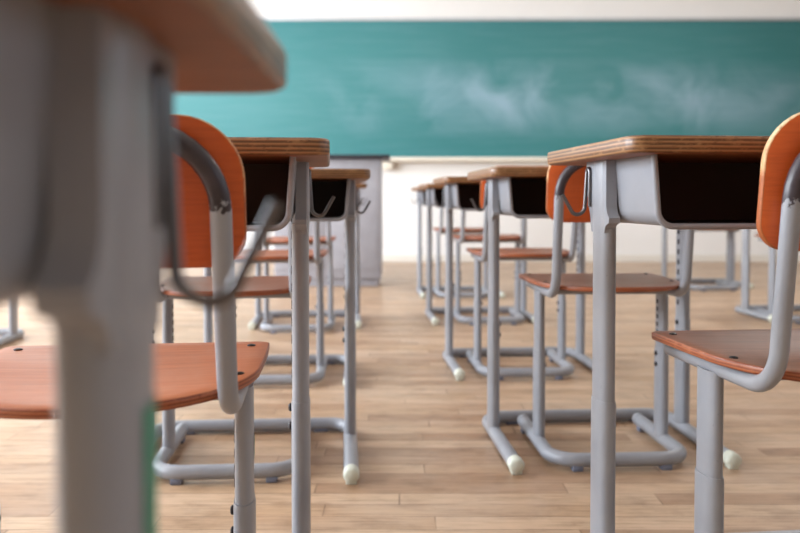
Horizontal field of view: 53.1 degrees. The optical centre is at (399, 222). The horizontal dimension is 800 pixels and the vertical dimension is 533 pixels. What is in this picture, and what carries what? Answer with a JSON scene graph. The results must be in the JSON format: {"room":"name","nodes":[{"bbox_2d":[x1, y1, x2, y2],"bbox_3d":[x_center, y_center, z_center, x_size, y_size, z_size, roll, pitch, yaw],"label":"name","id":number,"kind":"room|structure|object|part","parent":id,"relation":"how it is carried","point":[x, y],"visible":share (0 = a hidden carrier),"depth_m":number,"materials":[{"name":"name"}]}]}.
{"room":"classroom","nodes":[
{"label":"classroom","id":0,"kind":"room"},
{"bbox_2d":[0,262,799,532],"bbox_3d":[0.150,0.575,2.687,9.100,0.100,10.340,0,2,0],"label":"floor","id":1,"kind":"structure","parent":0,"point":[428,461],"depth_m":2.03,"materials":[{"name":"beige wood"}]},
{"bbox_2d":[0,302,24,345],"bbox_3d":[-1.890,0.167,3.331,0.596,0.680,0.452,0,2,-4],"label":"school desk","id":2,"kind":"object","parent":1,"relation":"on","point":[12,332],"visible":0.24,"depth_m":3.39,"materials":[{"name":"silver metal"}]},
{"bbox_2d":[0,114,269,532],"bbox_3d":[-0.334,0.234,0.920,0.348,0.680,0.402,0,2,-6],"label":"chair","id":3,"kind":"object","parent":1,"relation":"on","point":[211,174],"visible":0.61,"depth_m":0.79,"materials":[{"name":"orange wood"}]},
{"bbox_3d":[-0.334,0.178,0.918,0.348,0.016,0.343,0,2,-6],"label":"seat","id":4,"kind":"part","parent":3,"relation":"part of","materials":[{"name":"orange wood"}]},
{"bbox_3d":[-0.318,-0.028,0.758,0.336,0.147,0.057,0,2,-6],"label":"backrest","id":5,"kind":"part","parent":3,"relation":"part of","materials":[{"name":"orange wood"}]},
{"bbox_3d":[-0.188,0.284,0.966,0.023,0.178,0.052,0,2,-6],"label":"leg","id":6,"kind":"part","parent":3,"relation":"part of","materials":[{"name":"grey metal"}]},
{"bbox_2d":[0,0,286,532],"bbox_3d":[-0.343,0.254,0.220,0.600,0.680,0.452,0,2,-1],"label":"school desk","id":7,"kind":"object","parent":1,"relation":"on","point":[90,208],"visible":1,"depth_m":0.25,"materials":[{"name":"silver metal"}]},
{"bbox_2d":[0,0,53,306],"bbox_3d":[-0.345,-0.018,0.210,0.484,0.092,0.212,0,2,-1],"label":"tray","id":8,"kind":"object","parent":7,"relation":"on","point":[26,26],"depth_m":0.23,"materials":[{"name":"grey metal"}]},
{"bbox_3d":[-0.101,0.163,0.280,0.026,0.358,0.058,0,2,-1],"label":"leg","id":9,"kind":"part","parent":7,"relation":"part of","materials":[{"name":"grey metal"}]},
{"bbox_2d":[157,216,310,484],"bbox_3d":[-0.383,0.193,1.835,0.348,0.712,0.373,0,2,-4],"label":"chair","id":10,"kind":"object","parent":1,"relation":"on","point":[255,286],"visible":0.24,"depth_m":1.74,"materials":[{"name":"grey metal"}]},
{"bbox_3d":[-0.533,0.255,1.840,0.023,0.181,0.052,0,2,-4],"label":"leg","id":11,"kind":"part","parent":10,"relation":"part of","materials":[{"name":"grey metal"}]},
{"bbox_3d":[-0.382,0.147,1.818,0.348,0.017,0.343,0,2,-4],"label":"seat","id":12,"kind":"part","parent":10,"relation":"part of","materials":[{"name":"brown wood"}]},
{"bbox_2d":[157,168,370,484],"bbox_3d":[-0.362,0.213,1.882,0.596,0.668,0.452,0,2,-4],"label":"school desk","id":13,"kind":"object","parent":1,"relation":"on","point":[340,184],"visible":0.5,"depth_m":1.94,"materials":[{"name":"silver metal"}]},
{"bbox_2d":[310,179,350,220],"bbox_3d":[-0.360,-0.052,1.870,0.502,0.095,0.250,0,2,0],"label":"tray","id":14,"kind":"object","parent":13,"relation":"on","point":[323,190],"depth_m":1.99,"materials":[{"name":"grey metal"}]},
{"bbox_3d":[-0.122,0.124,1.954,0.026,0.352,0.058,0,2,-4],"label":"leg","id":15,"kind":"part","parent":13,"relation":"part of","materials":[{"name":"grey metal"}]},
{"bbox_2d":[234,167,327,384],"bbox_3d":[-0.420,0.170,2.685,0.348,0.711,0.402,0,2,-3],"label":"chair","id":16,"kind":"object","parent":1,"relation":"on","point":[316,256],"visible":0.3,"depth_m":2.65,"materials":[{"name":"grey metal"}]},
{"bbox_3d":[-0.420,0.111,2.683,0.348,0.017,0.343,0,2,-3],"label":"seat","id":17,"kind":"part","parent":16,"relation":"part of","materials":[{"name":"orange wood"}]},
{"bbox_3d":[-0.272,0.222,2.723,0.023,0.186,0.052,0,2,-3],"label":"leg","id":18,"kind":"part","parent":16,"relation":"part of","materials":[{"name":"grey metal"}]},
{"bbox_2d":[228,137,334,532],"bbox_3d":[-0.388,0.230,1.123,0.596,0.677,0.452,0,2,-5],"label":"school desk","id":19,"kind":"object","parent":1,"relation":"on","point":[276,169],"visible":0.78,"depth_m":1.18,"materials":[{"name":"silver metal"}]},
{"bbox_2d":[243,157,296,231],"bbox_3d":[-0.386,-0.039,1.111,0.505,0.096,0.258,0,2,0],"label":"tray","id":20,"kind":"object","parent":19,"relation":"on","point":[267,179],"depth_m":1.23,"materials":[{"name":"grey metal"}]},
{"bbox_3d":[-0.149,0.139,1.199,0.026,0.357,0.058,0,2,-5],"label":"leg","id":21,"kind":"part","parent":19,"relation":"part of","materials":[{"name":"grey metal"}]},
{"bbox_2d":[204,182,363,384],"bbox_3d":[-0.420,0.184,2.735,0.596,0.680,0.452,0,2,-3],"label":"school desk","id":22,"kind":"object","parent":1,"relation":"on","point":[208,313],"visible":0.13,"depth_m":2.90,"materials":[{"name":"silver metal"}]},
{"bbox_3d":[-0.667,0.093,2.778,0.026,0.358,0.058,0,2,-3],"label":"leg","id":23,"kind":"part","parent":22,"relation":"part of","materials":[{"name":"grey metal"}]},
{"bbox_2d":[260,221,335,333],"bbox_3d":[-0.475,0.141,3.724,0.348,0.711,0.402,0,2,-3],"label":"chair","id":24,"kind":"object","parent":1,"relation":"on","point":[266,325],"visible":0.44,"depth_m":3.72,"materials":[{"name":"grey metal"}]},
{"bbox_3d":[-0.626,0.193,3.747,0.023,0.186,0.052,0,2,-3],"label":"leg","id":25,"kind":"part","parent":24,"relation":"part of","materials":[{"name":"grey metal"}]},
{"bbox_3d":[-0.475,0.082,3.722,0.348,0.017,0.343,0,2,-3],"label":"seat","id":26,"kind":"part","parent":24,"relation":"part of","materials":[{"name":"orange wood"}]},
{"bbox_3d":[-0.327,0.193,3.763,0.023,0.186,0.052,0,2,-3],"label":"leg","id":27,"kind":"part","parent":24,"relation":"part of","materials":[{"name":"grey metal"}]},
{"bbox_2d":[248,183,366,329],"bbox_3d":[-0.454,0.151,3.921,0.596,0.680,0.452,0,2,-4],"label":"school desk","id":28,"kind":"object","parent":1,"relation":"on","point":[259,314],"visible":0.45,"depth_m":3.97,"materials":[{"name":"silver metal"}]},
{"bbox_3d":[-0.214,0.059,3.993,0.026,0.358,0.058,0,2,-4],"label":"leg","id":29,"kind":"part","parent":28,"relation":"part of","materials":[{"name":"grey metal"}]},
{"bbox_2d":[274,154,390,285],"bbox_3d":[-0.500,-0.016,5.742,0.860,0.912,0.520,0,2,0],"label":"lectern","id":30,"kind":"object","parent":1,"relation":"on","point":[371,221],"visible":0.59,"depth_m":5.52,"materials":[{"name":"grey metal"}]},
{"bbox_3d":[-0.685,-0.024,5.519,0.320,0.700,0.007,0,2,0],"label":"panel","id":31,"kind":"part","parent":30,"relation":"part of","materials":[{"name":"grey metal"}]},
{"bbox_3d":[-0.315,-0.024,5.519,0.320,0.700,0.007,0,2,0],"label":"panel","id":32,"kind":"part","parent":30,"relation":"part of","materials":[{"name":"grey metal"}]},
{"bbox_2d":[411,187,505,298],"bbox_3d":[0.373,0.118,5.080,0.596,0.680,0.452,0,2,-3],"label":"school desk","id":33,"kind":"object","parent":1,"relation":"on","point":[420,195],"visible":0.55,"depth_m":5.10,"materials":[{"name":"silver metal"}]},
{"bbox_3d":[0.125,0.028,5.123,0.026,0.358,0.058,0,2,-3],"label":"leg","id":34,"kind":"part","parent":33,"relation":"part of","materials":[{"name":"grey metal"}]},
{"bbox_2d":[420,191,426,205],"bbox_3d":[0.375,-0.152,5.068,0.499,0.097,0.242,0,2,0],"label":"tray","id":35,"kind":"object","parent":33,"relation":"on","point":[422,193],"depth_m":5.08,"materials":[{"name":"grey metal"}]},
{"bbox_2d":[432,208,487,298],"bbox_3d":[0.390,0.106,4.984,0.348,0.711,0.402,0,2,-3],"label":"chair","id":36,"kind":"object","parent":1,"relation":"on","point":[456,230],"visible":0.44,"depth_m":4.98,"materials":[{"name":"grey metal"}]},
{"bbox_3d":[0.239,0.158,5.006,0.023,0.186,0.052,0,2,-3],"label":"leg","id":37,"kind":"part","parent":36,"relation":"part of","materials":[{"name":"grey metal"}]},
{"bbox_3d":[0.390,0.046,4.982,0.348,0.017,0.343,0,2,-3],"label":"seat","id":38,"kind":"part","parent":36,"relation":"part of","materials":[{"name":"orange wood"}]},
{"bbox_2d":[418,184,533,324],"bbox_3d":[0.398,0.147,4.055,0.596,0.680,0.452,0,2,-4],"label":"school desk","id":39,"kind":"object","parent":1,"relation":"on","point":[432,191],"visible":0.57,"depth_m":4.08,"materials":[{"name":"silver metal"}]},
{"bbox_3d":[0.150,0.057,4.093,0.026,0.358,0.058,0,2,-4],"label":"leg","id":40,"kind":"part","parent":39,"relation":"part of","materials":[{"name":"grey metal"}]},
{"bbox_2d":[431,188,444,207],"bbox_3d":[0.401,-0.123,4.043,0.502,0.097,0.250,0,2,0],"label":"tray","id":41,"kind":"object","parent":39,"relation":"on","point":[437,193],"depth_m":4.13,"materials":[{"name":"grey metal"}]},
{"bbox_3d":[0.638,0.056,4.127,0.026,0.358,0.058,0,2,-4],"label":"leg","id":42,"kind":"part","parent":39,"relation":"part of","materials":[{"name":"grey metal"}]},
{"bbox_2d":[453,211,526,324],"bbox_3d":[0.440,0.134,3.964,0.348,0.711,0.402,0,2,-3],"label":"chair","id":43,"kind":"object","parent":1,"relation":"on","point":[516,316],"visible":0.52,"depth_m":3.96,"materials":[{"name":"grey metal"}]},
{"bbox_3d":[0.289,0.187,3.987,0.023,0.186,0.052,0,2,-3],"label":"leg","id":44,"kind":"part","parent":43,"relation":"part of","materials":[{"name":"grey metal"}]},
{"bbox_3d":[0.440,0.075,3.962,0.348,0.017,0.343,0,2,-3],"label":"seat","id":45,"kind":"part","parent":43,"relation":"part of","materials":[{"name":"orange wood"}]},
{"bbox_3d":[0.588,0.186,4.003,0.023,0.186,0.052,0,2,-3],"label":"leg","id":46,"kind":"part","parent":43,"relation":"part of","materials":[{"name":"grey metal"}]},
{"bbox_2d":[433,176,591,380],"bbox_3d":[0.428,0.179,2.885,0.596,0.680,0.452,0,2,-4],"label":"school desk","id":47,"kind":"object","parent":1,"relation":"on","point":[458,191],"visible":0.49,"depth_m":2.93,"materials":[{"name":"silver metal"}]},
{"bbox_3d":[0.180,0.089,2.924,0.026,0.358,0.058,0,2,-4],"label":"leg","id":48,"kind":"part","parent":47,"relation":"part of","materials":[{"name":"grey metal"}]},
{"bbox_2d":[451,183,481,210],"bbox_3d":[0.431,-0.090,2.873,0.502,0.097,0.250,0,2,0],"label":"tray","id":49,"kind":"object","parent":47,"relation":"on","point":[461,193],"depth_m":2.97,"materials":[{"name":"grey metal"}]},
{"bbox_3d":[0.668,0.088,2.958,0.026,0.358,0.058,0,2,-4],"label":"leg","id":50,"kind":"part","parent":47,"relation":"part of","materials":[{"name":"grey metal"}]},
{"bbox_2d":[466,166,577,379],"bbox_3d":[0.425,0.167,2.795,0.348,0.711,0.402,0,2,-3],"label":"chair","id":51,"kind":"object","parent":1,"relation":"on","point":[566,368],"visible":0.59,"depth_m":2.78,"materials":[{"name":"grey metal"}]},
{"bbox_3d":[0.274,0.219,2.817,0.023,0.186,0.052,0,2,-3],"label":"leg","id":52,"kind":"part","parent":51,"relation":"part of","materials":[{"name":"grey metal"}]},
{"bbox_3d":[0.433,-0.107,2.632,0.336,0.154,0.057,0,2,-3],"label":"backrest","id":53,"kind":"part","parent":51,"relation":"part of","materials":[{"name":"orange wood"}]},
{"bbox_3d":[0.425,0.107,2.793,0.348,0.017,0.343,0,2,-3],"label":"seat","id":54,"kind":"part","parent":51,"relation":"part of","materials":[{"name":"orange wood"}]},
{"bbox_3d":[0.573,0.219,2.833,0.023,0.186,0.052,0,2,-3],"label":"leg","id":55,"kind":"part","parent":51,"relation":"part of","materials":[{"name":"grey metal"}]},
{"bbox_2d":[468,167,741,474],"bbox_3d":[0.484,0.208,1.976,0.596,0.675,0.452,0,2,-4],"label":"school desk","id":56,"kind":"object","parent":1,"relation":"on","point":[518,192],"visible":0.62,"depth_m":2.01,"materials":[{"name":"silver metal"}]},
{"bbox_3d":[0.236,0.118,2.014,0.026,0.355,0.058,0,2,-4],"label":"leg","id":57,"kind":"part","parent":56,"relation":"part of","materials":[{"name":"grey metal"}]},
{"bbox_2d":[498,177,549,217],"bbox_3d":[0.487,-0.060,1.964,0.502,0.096,0.250,0,2,0],"label":"tray","id":58,"kind":"object","parent":56,"relation":"on","point":[518,197],"depth_m":2.06,"materials":[{"name":"grey metal"}]},
{"bbox_3d":[0.725,0.117,2.048,0.026,0.355,0.058,0,2,-4],"label":"leg","id":59,"kind":"part","parent":56,"relation":"part of","materials":[{"name":"grey metal"}]},
{"bbox_2d":[517,165,694,471],"bbox_3d":[0.485,0.190,1.915,0.348,0.712,0.373,0,2,-3],"label":"chair","id":60,"kind":"object","parent":1,"relation":"on","point":[569,181],"visible":0.61,"depth_m":1.83,"materials":[{"name":"grey metal"}]},
{"bbox_3d":[0.335,0.253,1.923,0.023,0.181,0.052,0,2,-3],"label":"leg","id":61,"kind":"part","parent":60,"relation":"part of","materials":[{"name":"grey metal"}]},
{"bbox_3d":[0.493,-0.081,1.767,0.336,0.162,0.040,0,2,-3],"label":"backrest","id":62,"kind":"part","parent":60,"relation":"part of","materials":[{"name":"orange wood"}]},
{"bbox_3d":[0.486,0.144,1.898,0.348,0.017,0.343,0,2,-3],"label":"seat","id":63,"kind":"part","parent":60,"relation":"part of","materials":[{"name":"brown wood"}]},
{"bbox_3d":[0.634,0.253,1.939,0.023,0.181,0.052,0,2,-3],"label":"leg","id":64,"kind":"part","parent":60,"relation":"part of","materials":[{"name":"grey metal"}]},
{"bbox_2d":[547,135,799,532],"bbox_3d":[0.555,0.228,1.167,0.596,0.680,0.452,0,2,-6],"label":"school desk","id":65,"kind":"object","parent":1,"relation":"on","point":[674,182],"visible":0.99,"depth_m":1.17,"materials":[{"name":"grey metal"}]},
{"bbox_3d":[0.305,0.138,1.196,0.026,0.358,0.058,0,2,-6],"label":"leg","id":66,"kind":"part","parent":65,"relation":"part of","materials":[{"name":"grey metal"}]},
{"bbox_2d":[616,154,760,229],"bbox_3d":[0.557,-0.042,1.155,0.508,0.097,0.266,0,2,0],"label":"tray","id":67,"kind":"object","parent":65,"relation":"on","point":[670,191],"depth_m":1.25,"materials":[{"name":"grey metal"}]},
{"bbox_2d":[661,226,753,288],"bbox_3d":[2.108,0.104,5.584,0.596,0.680,0.452,0,2,-4],"label":"school desk","id":68,"kind":"object","parent":1,"relation":"on","point":[664,230],"visible":0.17,"depth_m":5.63,"materials":[{"name":"silver metal"}]},
{"bbox_3d":[1.860,0.014,5.623,0.026,0.358,0.058,0,2,-4],"label":"leg","id":69,"kind":"part","parent":68,"relation":"part of","materials":[{"name":"grey metal"}]},
{"bbox_3d":[2.349,0.013,5.657,0.026,0.358,0.058,0,2,-4],"label":"leg","id":70,"kind":"part","parent":68,"relation":"part of","materials":[{"name":"grey metal"}]},
{"bbox_2d":[690,229,739,291],"bbox_3d":[2.085,0.094,5.383,0.348,0.711,0.402,0,2,-4],"label":"chair","id":71,"kind":"object","parent":1,"relation":"on","point":[721,285],"visible":0.18,"depth_m":5.37,"materials":[{"name":"grey metal"}]},
{"bbox_3d":[2.232,0.147,5.425,0.023,0.186,0.052,0,2,-4],"label":"leg","id":72,"kind":"part","parent":71,"relation":"part of","materials":[{"name":"grey metal"}]},
{"bbox_2d":[652,112,799,532],"bbox_3d":[0.559,0.220,1.056,0.348,0.702,0.373,0,2,-6],"label":"chair","id":73,"kind":"object","parent":1,"relation":"on","point":[755,360],"visible":1,"depth_m":0.97,"materials":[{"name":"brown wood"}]},
{"bbox_3d":[0.409,0.282,1.056,0.023,0.178,0.052,0,2,-6],"label":"leg","id":74,"kind":"part","parent":73,"relation":"part of","materials":[{"name":"grey metal"}]},
{"bbox_3d":[0.561,0.174,1.040,0.348,0.016,0.343,0,2,-6],"label":"seat","id":75,"kind":"part","parent":73,"relation":"part of","materials":[{"name":"brown wood"}]},
{"bbox_3d":[0.574,-0.047,0.909,0.336,0.160,0.040,0,2,-6],"label":"backrest","id":76,"kind":"part","parent":73,"relation":"part of","materials":[{"name":"orange wood"}]},
{"bbox_2d":[735,229,799,322],"bbox_3d":[2.053,0.145,4.135,0.596,0.680,0.452,0,2,-4],"label":"school desk","id":77,"kind":"object","parent":1,"relation":"on","point":[745,308],"visible":0.34,"depth_m":4.16,"materials":[{"name":"silver metal"}]},
{"bbox_3d":[1.805,0.054,4.173,0.026,0.358,0.058,0,2,-4],"label":"leg","id":78,"kind":"part","parent":77,"relation":"part of","materials":[{"name":"grey metal"}]},
{"bbox_2d":[751,234,799,323],"bbox_3d":[2.025,0.133,4.004,0.348,0.711,0.402,0,2,-4],"label":"chair","id":79,"kind":"object","parent":1,"relation":"on","point":[772,252],"visible":0.23,"depth_m":4.01,"materials":[{"name":"grey metal"}]},
{"bbox_3d":[1.874,0.186,4.024,0.023,0.186,0.052,0,2,-4],"label":"leg","id":80,"kind":"part","parent":79,"relation":"part of","materials":[{"name":"grey metal"}]},
{"bbox_2d":[243,0,799,254],"bbox_3d":[0.150,-1.092,7.763,8.900,2.950,0.100,0,2,0],"label":"wall","id":81,"kind":"structure","parent":0,"point":[399,211],"depth_m":7.73,"materials":[{"name":"white paint"}]},
{"bbox_2d":[174,18,799,169],"bbox_3d":[0.700,-1.231,7.638,6.960,1.450,0.138,0,2,0],"label":"chalkboard","id":82,"kind":"object","parent":81,"relation":"attached to","point":[405,89],"visible":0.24,"depth_m":7.67,"materials":[{"name":"metal"}]},
{"bbox_2d":[382,157,546,169],"bbox_3d":[0.700,-0.566,7.656,6.960,0.120,0.138,0,2,0],"label":"chalk tray","id":83,"kind":"object","parent":82,"relation":"on","point":[385,165],"depth_m":7.59,"materials":[{"name":"white metal"}]},
{"bbox_3d":[0.700,-1.282,7.681,6.960,1.350,0.048,0,2,0],"label":"board frame","id":84,"kind":"part","parent":82,"relation":"part of","materials":[{"name":"metal"}]},
{"bbox_2d":[383,255,799,261],"bbox_3d":[0.150,0.349,7.746,8.900,0.070,0.014,0,2,0],"label":"baseboard","id":85,"kind":"structure","parent":81,"relation":"attached to","point":[386,258],"depth_m":7.74,"materials":[{"name":"beige wood"}]}
]}

